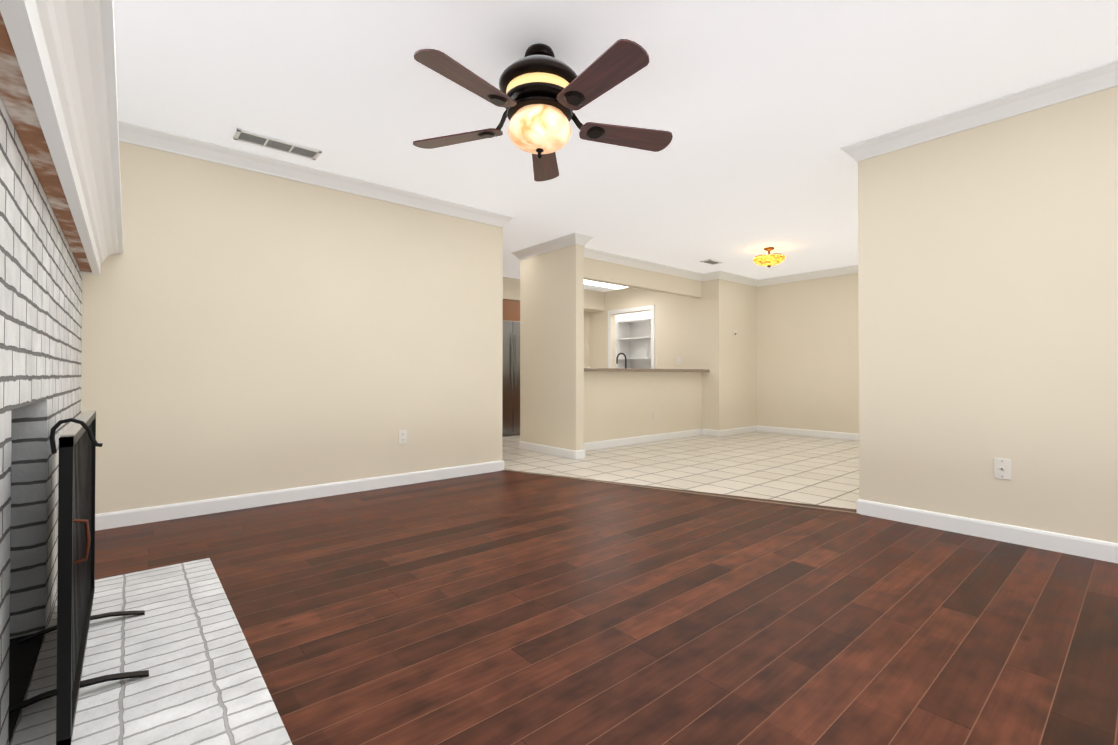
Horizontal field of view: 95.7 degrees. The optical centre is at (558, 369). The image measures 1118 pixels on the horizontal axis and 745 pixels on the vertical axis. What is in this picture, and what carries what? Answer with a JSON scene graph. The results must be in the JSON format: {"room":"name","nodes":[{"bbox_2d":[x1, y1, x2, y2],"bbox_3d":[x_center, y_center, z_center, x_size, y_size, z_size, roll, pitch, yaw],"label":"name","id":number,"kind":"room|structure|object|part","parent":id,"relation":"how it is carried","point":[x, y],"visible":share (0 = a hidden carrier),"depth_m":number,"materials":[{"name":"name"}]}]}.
{"room":"living room","nodes":[
{"label":"living room","id":0,"kind":"room"},
{"bbox_2d":[9,634,43,742],"bbox_3d":[-1.785,0.478,1.284,0.619,0.960,0.780,0,-1,-40],"label":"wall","id":1,"kind":"structure","parent":0,"point":[23,658],"depth_m":1.52,"materials":[{"name":"black"}]},
{"bbox_2d":[0,97,81,744],"bbox_3d":[-0.677,-0.301,0.238,0.300,2.500,7.340,0,-1,-40],"label":"brick wall","id":2,"kind":"structure","parent":0,"point":[40,327],"depth_m":1.70,"materials":[{"name":"white brick"}]},
{"bbox_2d":[0,0,122,274],"bbox_3d":[-1.752,-0.672,1.877,0.185,0.200,3.185,0,-1,-40],"label":"mantel shelf","id":3,"kind":"object","parent":2,"relation":"attached to","point":[58,87],"visible":1,"depth_m":1.25,"materials":[{"name":"white wood"}]},
{"bbox_2d":[81,141,502,513],"bbox_3d":[-1.751,-0.267,4.065,3.030,2.500,0.120,0,-1,-40],"label":"wall","id":4,"kind":"structure","parent":0,"point":[244,331],"depth_m":3.71,"materials":[{"name":"beige paint"}]},
{"bbox_2d":[118,120,513,227],"bbox_3d":[-1.659,-1.467,4.030,3.110,0.100,0.090,0,-1,-40],"label":"crown molding","id":5,"kind":"structure","parent":4,"relation":"attached to","point":[131,133],"depth_m":3.74,"materials":[{"name":"white wood"}]},
{"bbox_2d":[399,430,406,443],"bbox_3d":[-1.335,0.576,4.327,0.072,0.116,0.008,0,-1,-40],"label":"outlet","id":6,"kind":"object","parent":4,"relation":"attached to","point":[402,436],"visible":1,"depth_m":4.32,"materials":[{"name":"white plastic"}]},
{"bbox_2d":[520,244,583,449],"bbox_3d":[-0.107,-0.249,6.076,0.120,2.500,1.050,0,-1,-40],"label":"wall","id":7,"kind":"structure","parent":0,"point":[552,348],"depth_m":5.94,"materials":[{"name":"beige paint"}]},
{"bbox_2d":[512,232,581,259],"bbox_3d":[-0.180,-1.449,6.025,0.090,0.100,1.210,0,-1,-40],"label":"crown molding","id":8,"kind":"structure","parent":7,"relation":"attached to","point":[573,238],"depth_m":5.93,"materials":[{"name":"white wood"}]},
{"bbox_2d":[582,235,593,250],"bbox_3d":[0.227,-1.451,5.833,0.100,0.100,0.390,0,-1,-40],"label":"crown molding","id":9,"kind":"structure","parent":7,"relation":"attached to","point":[585,238],"depth_m":5.70,"materials":[{"name":"white wood"}]},
{"bbox_2d":[503,277,604,311],"bbox_3d":[-1.169,-1.306,8.072,4.980,0.350,0.410,0,-1,-40],"label":"soffit","id":10,"kind":"structure","parent":0,"point":[594,300],"depth_m":9.21,"materials":[{"name":"beige paint"}]},
{"bbox_2d":[584,312,589,367],"bbox_3d":[-0.960,-0.226,8.588,6.220,2.500,0.120,0,-1,-40],"label":"wall","id":11,"kind":"structure","parent":0,"point":[586,339],"depth_m":9.79,"materials":[{"name":"beige paint"}]},
{"bbox_2d":[503,299,519,321],"bbox_3d":[-1.050,-0.954,8.176,0.900,0.348,0.380,0,-1,-40],"label":"upper cabinet","id":12,"kind":"object","parent":11,"relation":"attached to","point":[511,310],"visible":0.1,"depth_m":8.17,"materials":[{"name":"brown wood"}]},
{"bbox_2d":[95,469,1117,744],"bbox_3d":[0.897,0.986,1.567,4.405,0.050,7.340,0,-1,-40],"label":"floor","id":13,"kind":"structure","parent":0,"point":[505,607],"depth_m":1.96,"materials":[{"name":"brown wood"}]},
{"bbox_2d":[9,558,291,744],"bbox_3d":[-1.273,0.931,1.558,0.520,0.060,1.900,0,-1,-40],"label":"hearth slab","id":14,"kind":"object","parent":13,"relation":"on","point":[182,640],"visible":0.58,"depth_m":1.50,"materials":[{"name":"white brick"}]},
{"bbox_2d":[9,410,148,744],"bbox_3d":[-1.494,0.508,1.583,0.320,0.784,1.100,0,-1,-40],"label":"fire screen","id":15,"kind":"object","parent":14,"relation":"on","point":[78,443],"visible":1,"depth_m":1.32,"materials":[{"name":"black iron"},{"name":"copper"}]},
{"bbox_2d":[113,0,1117,291],"bbox_3d":[1.530,-1.567,4.054,8.565,0.100,10.270,0,-1,-40],"label":"ceiling","id":16,"kind":"structure","parent":0,"point":[763,110],"depth_m":2.78,"materials":[{"name":"white paint"}]},
{"bbox_2d":[233,128,321,159],"bbox_3d":[-1.892,-1.517,3.417,0.500,0.012,0.170,0,-1,-40],"label":"ceiling vent","id":17,"kind":"object","parent":16,"relation":"in","point":[253,138],"visible":1,"depth_m":3.40,"materials":[{"name":"white metal"}]},
{"bbox_2d":[413,39,672,181],"bbox_3d":[-0.082,-1.271,2.396,1.370,0.522,1.343,0,-1,-40],"label":"ceiling fan","id":18,"kind":"object","parent":16,"relation":"hanging from","point":[539,115],"depth_m":2.29,"materials":[{"name":"brown wood"}]},
{"bbox_3d":[-0.494,-1.216,2.559,0.545,0.110,0.156,0,11,20],"label":"ceiling fan blade","id":19,"kind":"part","parent":18,"relation":"part of","materials":[{"name":"brown wood"}]},
{"bbox_3d":[-0.344,-1.220,2.085,0.156,0.110,0.545,15,8,37],"label":"ceiling fan blade","id":20,"kind":"part","parent":18,"relation":"part of","materials":[{"name":"brown wood"}]},
{"bbox_3d":[-0.090,-1.213,2.848,0.156,0.110,0.545,-12,-1,1],"label":"ceiling fan blade","id":21,"kind":"part","parent":18,"relation":"part of","materials":[{"name":"brown wood"}]},
{"bbox_3d":[0.153,-1.220,2.082,0.156,0.110,0.545,15,-9,-33],"label":"ceiling fan blade","id":22,"kind":"part","parent":18,"relation":"part of","materials":[{"name":"brown wood"}]},
{"bbox_3d":[0.310,-1.216,2.553,0.545,0.110,0.156,0,-13,-16],"label":"ceiling fan blade","id":23,"kind":"part","parent":18,"relation":"part of","materials":[{"name":"brown wood"}]},
{"bbox_2d":[584,280,626,288],"bbox_3d":[0.656,-1.433,8.182,1.200,0.095,0.350,0,-1,-40],"label":"light","id":24,"kind":"object","parent":16,"relation":"attached to","point":[594,283],"visible":0.32,"depth_m":8.22,"materials":[{"name":"white plastic"}]},
{"bbox_2d":[700,259,722,264],"bbox_3d":[2.103,-1.485,6.978,0.300,0.012,0.160,0,-1,-40],"label":"ceiling vent","id":25,"kind":"object","parent":16,"relation":"in","point":[711,261],"visible":1,"depth_m":6.97,"materials":[{"name":"white metal"}]},
{"bbox_2d":[753,247,785,266],"bbox_3d":[2.590,-1.377,6.236,0.380,0.240,0.380,0,-1,-40],"label":"light","id":26,"kind":"object","parent":16,"relation":"attached to","point":[769,260],"visible":1,"depth_m":6.14,"materials":[{"name":"yellow glass"}]},
{"bbox_2d":[590,287,694,368],"bbox_3d":[1.421,-0.223,8.954,0.120,2.500,2.410,0,-1,-40],"label":"wall","id":27,"kind":"structure","parent":0,"point":[674,327],"depth_m":8.54,"materials":[{"name":"beige paint"}]},
{"bbox_2d":[608,305,654,368],"bbox_3d":[1.272,-0.037,9.023,0.015,2.130,1.090,0,-1,-40],"label":"door frame","id":28,"kind":"structure","parent":27,"relation":"attached to","point":[648,307],"depth_m":8.82,"materials":[{"name":"white wood"}]},
{"bbox_2d":[584,257,701,442],"bbox_3d":[1.088,-0.241,7.009,2.910,2.500,0.120,0,-1,-40],"label":"wall","id":29,"kind":"structure","parent":0,"point":[618,405],"depth_m":6.94,"materials":[{"name":"beige paint"}]},
{"bbox_2d":[584,368,709,371],"bbox_3d":[1.120,0.008,6.971,2.897,0.041,0.305,0,-1,-40],"label":"countertop","id":30,"kind":"structure","parent":29,"relation":"on","point":[636,370],"depth_m":6.72,"materials":[{"name":"stone"}]},
{"bbox_2d":[584,248,709,280],"bbox_3d":[1.153,-1.441,6.944,2.910,0.100,0.080,0,-1,-40],"label":"crown molding","id":31,"kind":"structure","parent":29,"relation":"attached to","point":[593,253],"depth_m":6.95,"materials":[{"name":"white wood"}]},
{"bbox_2d":[502,431,859,508],"bbox_3d":[2.347,1.020,4.726,6.420,0.057,10.270,0,-1,-40],"label":"floor","id":32,"kind":"structure","parent":0,"point":[822,471],"depth_m":5.26,"materials":[{"name":"beige tile"}]},
{"bbox_2d":[502,320,519,435],"bbox_3d":[-0.927,0.134,8.022,0.900,1.770,0.759,0,-1,-40],"label":"fridge","id":33,"kind":"object","parent":32,"relation":"on","point":[511,385],"visible":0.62,"depth_m":7.74,"materials":[{"name":"grey metal"}]},
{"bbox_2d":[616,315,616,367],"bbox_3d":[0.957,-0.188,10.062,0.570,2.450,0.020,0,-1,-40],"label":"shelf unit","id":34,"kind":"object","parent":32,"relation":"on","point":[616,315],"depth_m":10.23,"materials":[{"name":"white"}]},
{"bbox_2d":[617,311,650,368],"bbox_3d":[2.062,-0.193,9.519,0.408,2.450,2.280,0,-1,-40],"label":"shelf unit","id":35,"kind":"object","parent":32,"relation":"on","point":[633,337],"depth_m":10.30,"materials":[{"name":"white wood"}]},
{"bbox_2d":[502,470,858,513],"bbox_3d":[0.741,0.984,4.213,3.030,0.007,0.040,0,-1,31],"label":"transition strip","id":36,"kind":"object","parent":32,"relation":"on","point":[691,492],"visible":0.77,"depth_m":4.00,"materials":[{"name":"brown"}]},
{"bbox_3d":[0.843,0.577,7.289,2.890,0.870,0.625,0,-1,-40],"label":"countertop","id":37,"kind":"structure","parent":32,"relation":"on","visible":0},
{"bbox_3d":[0.822,0.122,7.318,2.890,0.039,0.600,0,-1,-40],"label":"countertop","id":38,"kind":"structure","parent":37,"relation":"on","visible":0},
{"bbox_2d":[616,353,626,367],"bbox_3d":[0.927,-0.071,7.287,0.118,0.345,0.207,0,-1,-40],"label":"kitchen faucet","id":39,"kind":"object","parent":38,"relation":"on","point":[625,359],"visible":0.65,"depth_m":7.22,"materials":[{"name":"black metal"}]},
{"bbox_2d":[695,279,756,429],"bbox_3d":[2.719,-0.230,8.201,1.120,2.500,0.420,0,-1,-40],"label":"wall","id":40,"kind":"structure","parent":0,"point":[724,355],"depth_m":7.90,"materials":[{"name":"beige paint"}]},
{"bbox_2d":[714,271,757,286],"bbox_3d":[2.817,-1.432,7.967,1.110,0.100,0.080,0,-1,-40],"label":"crown molding","id":41,"kind":"structure","parent":40,"relation":"attached to","point":[723,275],"depth_m":7.92,"materials":[{"name":"white wood"}]},
{"bbox_2d":[756,273,858,433],"bbox_3d":[3.506,-0.230,8.234,0.120,2.500,6.450,0,-1,-40],"label":"wall","id":42,"kind":"structure","parent":0,"point":[807,337],"depth_m":7.75,"materials":[{"name":"beige paint"}]},
{"bbox_2d":[758,265,857,286],"bbox_3d":[4.321,-1.439,7.134,0.080,0.100,3.300,0,-1,-40],"label":"crown molding","id":43,"kind":"structure","parent":42,"relation":"attached to","point":[854,268],"depth_m":7.71,"materials":[{"name":"white wood"}]},
{"bbox_2d":[858,86,1117,542],"bbox_3d":[3.458,-0.287,1.875,0.120,2.500,4.230,0,-1,-40],"label":"wall","id":44,"kind":"structure","parent":0,"point":[988,288],"depth_m":2.90,"materials":[{"name":"beige paint"}]},
{"bbox_2d":[840,59,1117,162],"bbox_3d":[3.364,-1.487,1.858,0.100,0.100,4.310,0,-1,-40],"label":"crown molding","id":45,"kind":"structure","parent":44,"relation":"attached to","point":[1079,84],"depth_m":2.88,"materials":[{"name":"white wood"}]},
{"bbox_2d":[994,458,1010,479],"bbox_3d":[2.516,0.562,2.871,0.014,0.116,0.072,0,-1,-40],"label":"cable wall plate","id":46,"kind":"object","parent":44,"relation":"attached to","point":[1002,468],"visible":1,"depth_m":2.87,"materials":[{"name":"white plastic"}]},
{"bbox_3d":[4.821,-0.302,0.179,8.565,2.500,0.120,0,-1,-40],"label":"wall","id":47,"kind":"structure","parent":0,"visible":0},
{"bbox_2d":[95,460,503,530],"bbox_3d":[-1.702,0.934,4.008,3.044,0.098,0.014,0,-1,-40],"label":"baseboard","id":48,"kind":"structure","parent":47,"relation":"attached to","point":[108,520],"depth_m":3.69,"materials":[{"name":"white wood"}]},
{"bbox_2d":[519,441,578,459],"bbox_3d":[-0.158,0.952,6.022,0.014,0.098,1.078,0,-1,-40],"label":"baseboard","id":49,"kind":"structure","parent":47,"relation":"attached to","point":[561,452],"depth_m":5.94,"materials":[{"name":"white wood"}]},
{"bbox_2d":[579,449,586,458],"bbox_3d":[0.161,0.950,5.838,0.034,0.098,0.384,0,-1,-40],"label":"baseboard","id":50,"kind":"structure","parent":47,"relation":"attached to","point":[581,452],"depth_m":5.67,"materials":[{"name":"white wood"}]},
{"bbox_2d":[584,429,702,450],"bbox_3d":[1.132,0.960,6.947,2.910,0.098,0.014,0,-1,-40],"label":"baseboard","id":51,"kind":"structure","parent":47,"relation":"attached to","point":[689,433],"depth_m":6.92,"materials":[{"name":"white wood"}]},
{"bbox_2d":[715,425,758,436],"bbox_3d":[2.843,0.970,8.011,1.104,0.098,0.014,0,-1,-40],"label":"baseboard","id":52,"kind":"structure","parent":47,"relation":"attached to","point":[718,433],"depth_m":7.96,"materials":[{"name":"white wood"}]},
{"bbox_2d":[759,426,858,440],"bbox_3d":[4.366,0.961,7.111,0.014,0.098,3.360,0,-1,-40],"label":"baseboard","id":53,"kind":"structure","parent":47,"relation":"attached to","point":[804,432],"depth_m":7.72,"materials":[{"name":"white wood"}]},
{"bbox_2d":[856,499,1117,563],"bbox_3d":[3.410,0.914,1.833,0.034,0.098,4.244,0,-1,-40],"label":"baseboard","id":54,"kind":"structure","parent":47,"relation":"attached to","point":[1075,545],"depth_m":2.88,"materials":[{"name":"white wood"}]}
]}

